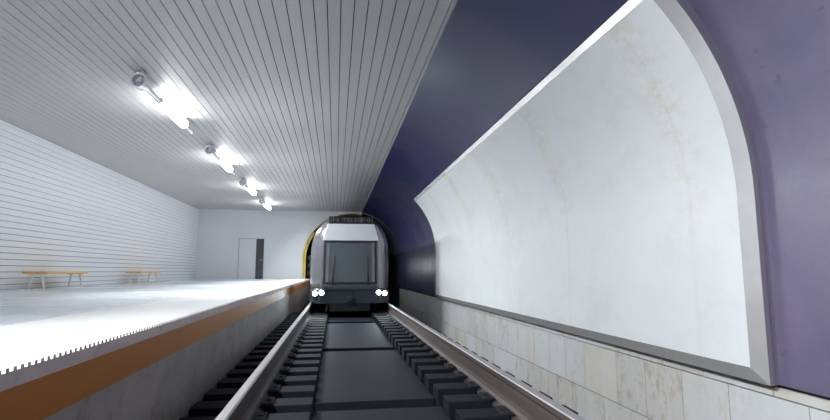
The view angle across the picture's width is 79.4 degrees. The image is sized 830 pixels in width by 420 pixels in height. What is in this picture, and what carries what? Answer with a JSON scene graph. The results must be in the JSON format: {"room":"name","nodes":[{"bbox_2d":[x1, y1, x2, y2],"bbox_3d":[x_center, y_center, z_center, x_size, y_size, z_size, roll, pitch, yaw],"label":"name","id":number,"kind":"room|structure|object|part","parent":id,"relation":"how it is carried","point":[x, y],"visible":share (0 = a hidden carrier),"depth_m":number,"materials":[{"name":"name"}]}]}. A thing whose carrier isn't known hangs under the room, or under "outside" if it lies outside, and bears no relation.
{"room":"metro station","nodes":[
{"label":"metro station","id":0,"kind":"room"},
{"bbox_2d":[0,119,198,289],"bbox_3d":[-8.601,-0.376,8.454,0.250,4.000,35.570,1,-7,-9],"label":"wall","id":1,"kind":"structure","parent":0,"point":[61,209],"depth_m":13.87,"materials":[{"name":"grey"}]},
{"bbox_2d":[0,279,284,325],"bbox_3d":[-6.202,1.584,8.621,4.656,0.250,35.220,1,-7,-9],"label":"floor","id":2,"kind":"structure","parent":0,"point":[16,305],"depth_m":8.29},
{"bbox_2d":[22,271,87,288],"bbox_3d":[-8.660,1.682,12.100,0.500,0.400,1.930,1,-7,-9],"label":"bench","id":3,"kind":"object","parent":2,"relation":"on","point":[31,273],"visible":0.95,"depth_m":11.30,"materials":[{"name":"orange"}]},
{"bbox_3d":[-8.659,1.617,11.256,0.116,0.325,0.068,1,-7,-9],"label":"leg","id":4,"kind":"part","parent":3,"relation":"part of","materials":[{"name":"white metal"}]},
{"bbox_3d":[-8.401,1.622,11.296,0.116,0.325,0.068,1,-7,-9],"label":"leg","id":5,"kind":"part","parent":3,"relation":"part of","materials":[{"name":"white metal"}]},
{"bbox_3d":[-8.926,1.822,12.933,0.116,0.325,0.068,1,-7,-9],"label":"leg","id":6,"kind":"part","parent":3,"relation":"part of","materials":[{"name":"white metal"}]},
{"bbox_3d":[-8.667,1.827,12.973,0.116,0.325,0.068,1,-7,-9],"label":"leg","id":7,"kind":"part","parent":3,"relation":"part of","materials":[{"name":"white metal"}]},
{"bbox_2d":[126,271,160,282],"bbox_3d":[-9.533,2.354,17.590,0.500,0.400,1.930,1,-7,-9],"label":"bench","id":8,"kind":"object","parent":2,"relation":"on","point":[131,273],"visible":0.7,"depth_m":16.78,"materials":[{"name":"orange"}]},
{"bbox_2d":[0,279,306,374],"bbox_3d":[-3.359,1.548,9.078,1.092,0.068,35.220,1,-7,-9],"label":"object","id":9,"kind":"structure","parent":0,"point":[29,341],"depth_m":3.85,"materials":[{"name":"stone"}]},
{"bbox_2d":[43,285,308,419],"bbox_3d":[-2.971,2.312,9.046,0.292,1.009,35.220,1,-7,-9],"label":"platform","id":10,"kind":"object","parent":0,"point":[166,389],"visible":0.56,"depth_m":4.53,"materials":[{"name":"grey concrete"}]},
{"bbox_2d":[0,0,456,211],"bbox_3d":[-4.398,-2.181,9.344,8.660,0.200,35.570,1,-7,-9],"label":"ceiling","id":11,"kind":"structure","parent":0,"point":[307,102],"depth_m":8.68,"materials":[{"name":"grey metal"}]},
{"bbox_2d":[130,71,193,133],"bbox_3d":[-4.642,-1.918,9.444,0.256,0.298,3.025,1,-7,-9],"label":"lamp","id":12,"kind":"object","parent":11,"relation":"attached to","point":[139,80],"visible":1,"depth_m":8.86,"materials":[{"name":"silver metal"}]},
{"bbox_2d":[204,144,235,174],"bbox_3d":[-5.393,-1.355,14.039,0.256,0.298,3.025,1,-7,-9],"label":"lamp","id":13,"kind":"object","parent":11,"relation":"attached to","point":[210,150],"visible":1,"depth_m":13.47,"materials":[{"name":"silver metal"}]},
{"bbox_2d":[239,178,257,196],"bbox_3d":[-6.144,-0.793,18.634,0.256,0.298,3.025,1,-7,-9],"label":"lamp","id":14,"kind":"object","parent":11,"relation":"attached to","point":[242,182],"visible":1,"depth_m":18.05,"materials":[{"name":"silver metal"}]},
{"bbox_2d":[259,197,271,210],"bbox_3d":[-6.895,-0.231,23.229,0.256,0.298,3.025,1,-7,-9],"label":"lamp","id":15,"kind":"object","parent":11,"relation":"attached to","point":[261,201],"visible":1,"depth_m":22.50,"materials":[{"name":"silver metal"}]},
{"bbox_2d":[195,209,361,278],"bbox_3d":[-7.128,1.971,26.515,8.540,3.930,0.350,1,-7,-9],"label":"wall","id":16,"kind":"structure","parent":0,"point":[284,234],"depth_m":26.19,"materials":[{"name":"white paint"}]},
{"bbox_2d":[237,239,263,278],"bbox_3d":[-8.539,2.533,26.005,1.265,2.090,0.074,1,-7,-9],"label":"door","id":17,"kind":"structure","parent":16,"relation":"in","point":[251,252],"depth_m":26.03,"materials":[{"name":"white paint"}]},
{"bbox_3d":[-8.117,2.555,26.099,0.372,2.070,0.014,1,-7,-9],"label":"glazed panel","id":18,"kind":"part","parent":17,"relation":"part of","materials":[{"name":"grey glass"}]},
{"bbox_2d":[303,232,314,278],"bbox_3d":[-5.649,2.417,26.640,0.595,2.474,0.200,1,-7,-9],"label":"trim","id":19,"kind":"structure","parent":16,"relation":"attached to","point":[313,233],"depth_m":26.52,"materials":[{"name":"yellow paint"}]},
{"bbox_2d":[307,255,310,278],"bbox_3d":[-5.656,3.042,26.746,0.240,1.277,0.111,1,-7,-9],"label":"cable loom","id":20,"kind":"object","parent":16,"relation":"attached to","point":[308,256],"visible":0.84,"depth_m":26.72,"materials":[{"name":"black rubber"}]},
{"bbox_2d":[301,212,361,278],"bbox_3d":[-4.509,1.933,27.192,3.158,3.570,0.950,1,-7,-9],"label":"trim","id":21,"kind":"structure","parent":16,"relation":"attached to","point":[346,213],"depth_m":26.83,"materials":[{"name":"yellow metal"}]},
{"bbox_2d":[300,301,380,314],"bbox_3d":[-1.923,4.236,18.555,5.177,0.800,54.000,1,-7,-9],"label":"ground","id":22,"kind":"structure","parent":0,"point":[321,307],"depth_m":20.93,"materials":[{"name":"black"}]},
{"bbox_2d":[179,412,309,419],"bbox_3d":[-1.481,1.931,4.314,1.117,0.314,0.285,1,-7,-9],"label":"block","id":23,"kind":"object","parent":22,"relation":"on","point":[258,415],"visible":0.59,"depth_m":4.37,"materials":[{"name":"grey concrete"}]},
{"bbox_2d":[189,397,312,419],"bbox_3d":[-1.566,1.997,4.848,1.117,0.314,0.285,1,-7,-9],"label":"block","id":24,"kind":"object","parent":22,"relation":"on","point":[304,404],"visible":0.55,"depth_m":4.78,"materials":[{"name":"grey concrete"}]},
{"bbox_2d":[204,385,314,411],"bbox_3d":[-1.651,2.062,5.383,1.117,0.314,0.285,1,-7,-9],"label":"block","id":25,"kind":"object","parent":22,"relation":"on","point":[278,391],"visible":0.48,"depth_m":5.32,"materials":[{"name":"grey concrete"}]},
{"bbox_2d":[215,302,317,419],"bbox_3d":[-3.706,3.417,18.346,0.210,0.325,53.850,1,-7,-9],"label":"rail","id":26,"kind":"object","parent":22,"relation":"on","point":[244,404],"visible":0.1,"depth_m":5.30,"materials":[{"name":"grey metal"}]},
{"bbox_2d":[309,216,388,311],"bbox_3d":[-3.984,3.159,27.987,2.514,2.970,26.220,1,-7,-9],"label":"train","id":27,"kind":"object","parent":26,"relation":"on","point":[349,271],"visible":1,"depth_m":15.32,"materials":[{"name":"silver metal"}]},
{"bbox_3d":[-2.065,2.634,15.801,2.500,0.550,1.240,1,-7,-9],"label":"nose panel","id":28,"kind":"part","parent":27,"relation":"part of","materials":[{"name":"grey paint"}]},
{"bbox_3d":[-1.976,0.695,15.471,1.710,0.520,0.118,1,-7,-9],"label":"brow panel","id":29,"kind":"part","parent":27,"relation":"part of","materials":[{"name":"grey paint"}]},
{"bbox_2d":[216,375,316,396],"bbox_3d":[-1.736,2.128,5.917,1.117,0.314,0.285,1,-7,-9],"label":"block","id":30,"kind":"object","parent":22,"relation":"on","point":[283,380],"visible":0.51,"depth_m":5.85,"materials":[{"name":"grey concrete"}]},
{"bbox_2d":[227,366,317,384],"bbox_3d":[-1.821,2.193,6.452,1.117,0.314,0.285,1,-7,-9],"label":"block","id":31,"kind":"object","parent":22,"relation":"on","point":[300,371],"visible":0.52,"depth_m":6.38,"materials":[{"name":"grey concrete"}]},
{"bbox_2d":[235,359,319,378],"bbox_3d":[-1.906,2.258,6.986,1.117,0.314,0.285,1,-7,-9],"label":"block","id":32,"kind":"object","parent":22,"relation":"on","point":[296,363],"visible":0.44,"depth_m":6.93,"materials":[{"name":"grey concrete"}]},
{"bbox_2d":[243,353,320,365],"bbox_3d":[-1.991,2.324,7.520,1.117,0.314,0.285,1,-7,-9],"label":"block","id":33,"kind":"object","parent":22,"relation":"on","point":[251,358],"visible":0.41,"depth_m":7.46,"materials":[{"name":"grey concrete"}]},
{"bbox_2d":[249,348,321,359],"bbox_3d":[-2.075,2.389,8.055,1.117,0.314,0.285,1,-7,-9],"label":"block","id":34,"kind":"object","parent":22,"relation":"on","point":[296,350],"visible":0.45,"depth_m":7.99,"materials":[{"name":"grey concrete"}]},
{"bbox_2d":[254,343,322,349],"bbox_3d":[-2.160,2.455,8.589,1.117,0.314,0.285,1,-7,-9],"label":"block","id":35,"kind":"object","parent":22,"relation":"on","point":[298,345],"visible":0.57,"depth_m":8.52,"materials":[{"name":"grey concrete"}]},
{"bbox_2d":[259,339,322,352],"bbox_3d":[-2.245,2.520,9.123,1.117,0.314,0.285,1,-7,-9],"label":"block","id":36,"kind":"object","parent":22,"relation":"on","point":[301,341],"visible":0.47,"depth_m":9.06,"materials":[{"name":"grey concrete"}]},
{"bbox_2d":[264,335,323,346],"bbox_3d":[-2.330,2.585,9.658,1.117,0.314,0.285,1,-7,-9],"label":"block","id":37,"kind":"object","parent":22,"relation":"on","point":[303,337],"visible":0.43,"depth_m":9.60,"materials":[{"name":"grey concrete"}]},
{"bbox_2d":[267,332,324,337],"bbox_3d":[-2.415,2.651,10.192,1.117,0.314,0.285,1,-7,-9],"label":"block","id":38,"kind":"object","parent":22,"relation":"on","point":[303,333],"visible":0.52,"depth_m":10.11,"materials":[{"name":"grey concrete"}]},
{"bbox_2d":[271,329,324,340],"bbox_3d":[-2.500,2.716,10.726,1.117,0.314,0.285,1,-7,-9],"label":"block","id":39,"kind":"object","parent":22,"relation":"on","point":[304,330],"visible":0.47,"depth_m":10.66,"materials":[{"name":"grey concrete"}]},
{"bbox_2d":[274,326,325,332],"bbox_3d":[-2.585,2.782,11.261,1.117,0.314,0.285,1,-7,-9],"label":"block","id":40,"kind":"object","parent":22,"relation":"on","point":[306,327],"visible":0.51,"depth_m":11.19,"materials":[{"name":"grey concrete"}]},
{"bbox_2d":[277,324,325,333],"bbox_3d":[-2.670,2.847,11.795,1.117,0.314,0.285,1,-7,-9],"label":"block","id":41,"kind":"object","parent":22,"relation":"on","point":[309,325],"visible":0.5,"depth_m":11.74,"materials":[{"name":"grey concrete"}]},
{"bbox_2d":[279,321,325,324],"bbox_3d":[-2.755,2.913,12.329,1.117,0.314,0.285,1,-7,-9],"label":"block","id":42,"kind":"object","parent":22,"relation":"on","point":[309,322],"visible":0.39,"depth_m":12.25,"materials":[{"name":"grey concrete"}]},
{"bbox_2d":[282,319,326,327],"bbox_3d":[-2.840,2.978,12.864,1.117,0.314,0.285,1,-7,-9],"label":"block","id":43,"kind":"object","parent":22,"relation":"on","point":[310,320],"visible":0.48,"depth_m":12.78,"materials":[{"name":"grey concrete"}]},
{"bbox_2d":[284,317,326,320],"bbox_3d":[-2.925,3.043,13.398,1.117,0.314,0.285,1,-7,-9],"label":"block","id":44,"kind":"object","parent":22,"relation":"on","point":[311,318],"visible":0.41,"depth_m":13.31,"materials":[{"name":"grey concrete"}]},
{"bbox_2d":[286,316,326,318],"bbox_3d":[-3.010,3.109,13.932,1.117,0.314,0.285,1,-7,-9],"label":"block","id":45,"kind":"object","parent":22,"relation":"on","point":[310,316],"visible":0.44,"depth_m":13.85,"materials":[{"name":"grey concrete"}]},
{"bbox_2d":[288,314,327,321],"bbox_3d":[-3.095,3.174,14.467,1.117,0.314,0.285,1,-7,-9],"label":"block","id":46,"kind":"object","parent":22,"relation":"on","point":[314,315],"visible":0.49,"depth_m":14.44,"materials":[{"name":"grey concrete"}]},
{"bbox_2d":[291,311,327,313],"bbox_3d":[-3.265,3.305,15.536,1.117,0.314,0.285,1,-7,-9],"label":"block","id":47,"kind":"object","parent":22,"relation":"on","point":[313,311],"visible":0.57,"depth_m":15.49,"materials":[{"name":"grey concrete"}]},
{"bbox_2d":[327,311,373,323],"bbox_3d":[-2.118,3.453,16.070,1.310,0.150,4.200,1,-7,-9],"label":"track slab","id":48,"kind":"object","parent":22,"relation":"on","point":[359,316],"visible":0.56,"depth_m":15.23,"materials":[{"name":"grey concrete"}]},
{"bbox_2d":[323,323,394,351],"bbox_3d":[-1.374,2.880,11.388,1.310,0.150,4.450,1,-7,-9],"label":"track slab","id":49,"kind":"object","parent":22,"relation":"on","point":[338,336],"visible":0.76,"depth_m":10.48,"materials":[{"name":"grey concrete"}]},
{"bbox_2d":[314,350,434,411],"bbox_3d":[-0.700,2.361,7.152,1.310,0.150,3.490,1,-7,-9],"label":"track slab","id":50,"kind":"object","parent":22,"relation":"on","point":[373,379],"visible":0.8,"depth_m":6.22,"materials":[{"name":"grey concrete"}]},
{"bbox_2d":[312,406,450,419],"bbox_3d":[-0.066,1.874,3.167,1.310,0.150,3.980,1,-7,-9],"label":"track slab","id":51,"kind":"object","parent":22,"relation":"on","point":[415,413],"visible":1,"depth_m":4.92,"materials":[{"name":"grey concrete"}]},
{"bbox_2d":[370,311,404,316],"bbox_3d":[-0.858,3.335,15.782,1.076,0.314,0.285,1,-7,-9],"label":"block","id":52,"kind":"object","parent":22,"relation":"on","point":[376,311],"visible":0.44,"depth_m":15.63,"materials":[{"name":"grey concrete"}]},
{"bbox_2d":[373,313,409,319],"bbox_3d":[-0.688,3.204,14.713,1.076,0.314,0.285,1,-7,-9],"label":"block","id":53,"kind":"object","parent":22,"relation":"on","point":[387,313],"visible":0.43,"depth_m":14.58,"materials":[{"name":"grey concrete"}]},
{"bbox_2d":[374,315,412,322],"bbox_3d":[-0.603,3.139,14.179,1.076,0.314,0.285,1,-7,-9],"label":"block","id":54,"kind":"object","parent":22,"relation":"on","point":[387,316],"visible":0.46,"depth_m":14.12,"materials":[{"name":"grey concrete"}]},
{"bbox_2d":[376,317,415,324],"bbox_3d":[-0.518,3.073,13.645,1.076,0.314,0.285,1,-7,-9],"label":"block","id":55,"kind":"object","parent":22,"relation":"on","point":[389,318],"visible":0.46,"depth_m":13.51,"materials":[{"name":"grey concrete"}]},
{"bbox_2d":[378,319,419,325],"bbox_3d":[-0.433,3.008,13.110,1.076,0.314,0.285,1,-7,-9],"label":"block","id":56,"kind":"object","parent":22,"relation":"on","point":[391,320],"visible":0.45,"depth_m":12.98,"materials":[{"name":"grey concrete"}]},
{"bbox_2d":[379,321,422,328],"bbox_3d":[-0.348,2.943,12.576,1.076,0.314,0.285,1,-7,-9],"label":"block","id":57,"kind":"object","parent":22,"relation":"on","point":[394,322],"visible":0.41,"depth_m":12.47,"materials":[{"name":"grey concrete"}]},
{"bbox_2d":[381,323,426,331],"bbox_3d":[-0.263,2.877,12.041,1.076,0.314,0.285,1,-7,-9],"label":"block","id":58,"kind":"object","parent":22,"relation":"on","point":[396,324],"visible":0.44,"depth_m":11.96,"materials":[{"name":"grey concrete"}]},
{"bbox_2d":[383,325,429,334],"bbox_3d":[-0.178,2.812,11.507,1.076,0.314,0.285,1,-7,-9],"label":"block","id":59,"kind":"object","parent":22,"relation":"on","point":[399,326],"visible":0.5,"depth_m":11.36,"materials":[{"name":"grey concrete"}]},
{"bbox_2d":[386,328,434,337],"bbox_3d":[-0.093,2.746,10.973,1.076,0.314,0.285,1,-7,-9],"label":"block","id":60,"kind":"object","parent":22,"relation":"on","point":[402,329],"visible":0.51,"depth_m":10.82,"materials":[{"name":"grey concrete"}]},
{"bbox_2d":[388,331,440,341],"bbox_3d":[-0.008,2.681,10.438,1.076,0.314,0.285,1,-7,-9],"label":"block","id":61,"kind":"object","parent":22,"relation":"on","point":[405,332],"visible":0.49,"depth_m":10.29,"materials":[{"name":"grey concrete"}]},
{"bbox_2d":[391,334,446,345],"bbox_3d":[0.077,2.616,9.904,1.076,0.314,0.285,1,-7,-9],"label":"block","id":62,"kind":"object","parent":22,"relation":"on","point":[410,336],"visible":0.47,"depth_m":9.79,"materials":[{"name":"grey concrete"}]},
{"bbox_2d":[394,337,452,350],"bbox_3d":[0.162,2.550,9.370,1.076,0.314,0.285,1,-7,-9],"label":"block","id":63,"kind":"object","parent":22,"relation":"on","point":[414,340],"visible":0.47,"depth_m":9.23,"materials":[{"name":"grey concrete"}]},
{"bbox_2d":[398,341,459,355],"bbox_3d":[0.247,2.485,8.835,1.076,0.314,0.285,1,-7,-9],"label":"block","id":64,"kind":"object","parent":22,"relation":"on","point":[422,343],"visible":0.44,"depth_m":8.69,"materials":[{"name":"grey concrete"}]},
{"bbox_2d":[402,346,467,360],"bbox_3d":[0.332,2.419,8.301,1.076,0.314,0.285,1,-7,-9],"label":"block","id":65,"kind":"object","parent":22,"relation":"on","point":[424,348],"visible":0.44,"depth_m":8.17,"materials":[{"name":"grey concrete"}]},
{"bbox_2d":[406,351,477,368],"bbox_3d":[0.417,2.354,7.767,1.076,0.314,0.285,1,-7,-9],"label":"block","id":66,"kind":"object","parent":22,"relation":"on","point":[431,354],"visible":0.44,"depth_m":7.62,"materials":[{"name":"grey concrete"}]},
{"bbox_2d":[412,357,487,376],"bbox_3d":[0.502,2.289,7.232,1.076,0.314,0.285,1,-7,-9],"label":"block","id":67,"kind":"object","parent":22,"relation":"on","point":[438,360],"visible":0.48,"depth_m":7.08,"materials":[{"name":"grey concrete"}]},
{"bbox_2d":[418,363,499,385],"bbox_3d":[0.587,2.223,6.698,1.076,0.314,0.285,1,-7,-9],"label":"block","id":68,"kind":"object","parent":22,"relation":"on","point":[446,368],"visible":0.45,"depth_m":6.55,"materials":[{"name":"grey concrete"}]},
{"bbox_2d":[425,371,514,395],"bbox_3d":[0.671,2.158,6.164,1.076,0.314,0.285,1,-7,-9],"label":"block","id":69,"kind":"object","parent":22,"relation":"on","point":[456,376],"visible":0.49,"depth_m":6.02,"materials":[{"name":"grey concrete"}]},
{"bbox_2d":[373,302,585,419],"bbox_3d":[-1.312,3.462,18.721,0.210,0.325,53.850,1,-7,-9],"label":"rail","id":70,"kind":"object","parent":22,"relation":"on","point":[527,403],"visible":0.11,"depth_m":5.29,"materials":[{"name":"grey metal"}]},
{"bbox_2d":[433,380,531,408],"bbox_3d":[0.756,2.092,5.629,1.076,0.314,0.285,1,-7,-9],"label":"block","id":71,"kind":"object","parent":22,"relation":"on","point":[467,387],"visible":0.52,"depth_m":5.48,"materials":[{"name":"grey concrete"}]},
{"bbox_2d":[443,391,552,419],"bbox_3d":[0.842,2.027,5.095,1.076,0.314,0.285,1,-7,-9],"label":"block","id":72,"kind":"object","parent":22,"relation":"on","point":[451,403],"visible":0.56,"depth_m":4.95,"materials":[{"name":"grey concrete"}]},
{"bbox_2d":[455,405,577,419],"bbox_3d":[0.926,1.962,4.561,1.076,0.314,0.285,1,-7,-9],"label":"block","id":73,"kind":"object","parent":22,"relation":"on","point":[498,412],"visible":0.56,"depth_m":4.50,"materials":[{"name":"grey concrete"}]},
{"bbox_2d":[305,213,399,308],"bbox_3d":[-4.895,3.915,36.067,5.260,5.392,18.810,1,-7,-9],"label":"wall","id":74,"kind":"structure","parent":0,"point":[393,251],"depth_m":29.50,"materials":[{"name":"concrete"}]},
{"bbox_2d":[0,281,309,419],"bbox_3d":[-2.895,1.711,9.132,0.146,0.203,35.220,1,-7,-9],"label":"trim","id":75,"kind":"structure","parent":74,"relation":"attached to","point":[40,398],"depth_m":2.94,"materials":[{"name":"orange ceramic"}]},
{"bbox_2d":[0,279,309,391],"bbox_3d":[-2.878,1.567,9.152,0.120,0.086,35.220,1,-7,-9],"label":"trim","id":76,"kind":"structure","parent":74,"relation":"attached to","point":[8,380],"depth_m":2.87,"materials":[{"name":"grey concrete"}]},
{"bbox_2d":[362,0,829,397],"bbox_3d":[0.949,0.018,9.935,2.210,4.258,35.190,1,-7,-9],"label":"wall","id":77,"kind":"structure","parent":0,"point":[488,55],"depth_m":4.07,"materials":[{"name":"paint"}]},
{"bbox_2d":[364,0,457,206],"bbox_3d":[-0.137,-2.009,10.000,0.016,0.042,35.170,1,-7,-9],"label":"trim","id":78,"kind":"structure","parent":77,"relation":"attached to","point":[457,0],"depth_m":8.16,"materials":[{"name":"metal"}]},
{"bbox_2d":[414,0,779,385],"bbox_3d":[1.399,0.463,10.442,0.862,3.382,13.090,1,-7,-9],"label":"advertising panel","id":79,"kind":"object","parent":77,"relation":"attached to","point":[622,196],"visible":1,"depth_m":5.43,"materials":[{"name":"paint"}]},
{"bbox_2d":[399,288,829,419],"bbox_3d":[1.961,2.741,9.763,0.120,1.330,35.190,1,-7,-9],"label":"wall","id":80,"kind":"structure","parent":0,"point":[598,380],"depth_m":6.45,"materials":[{"name":"tile"}]}
]}

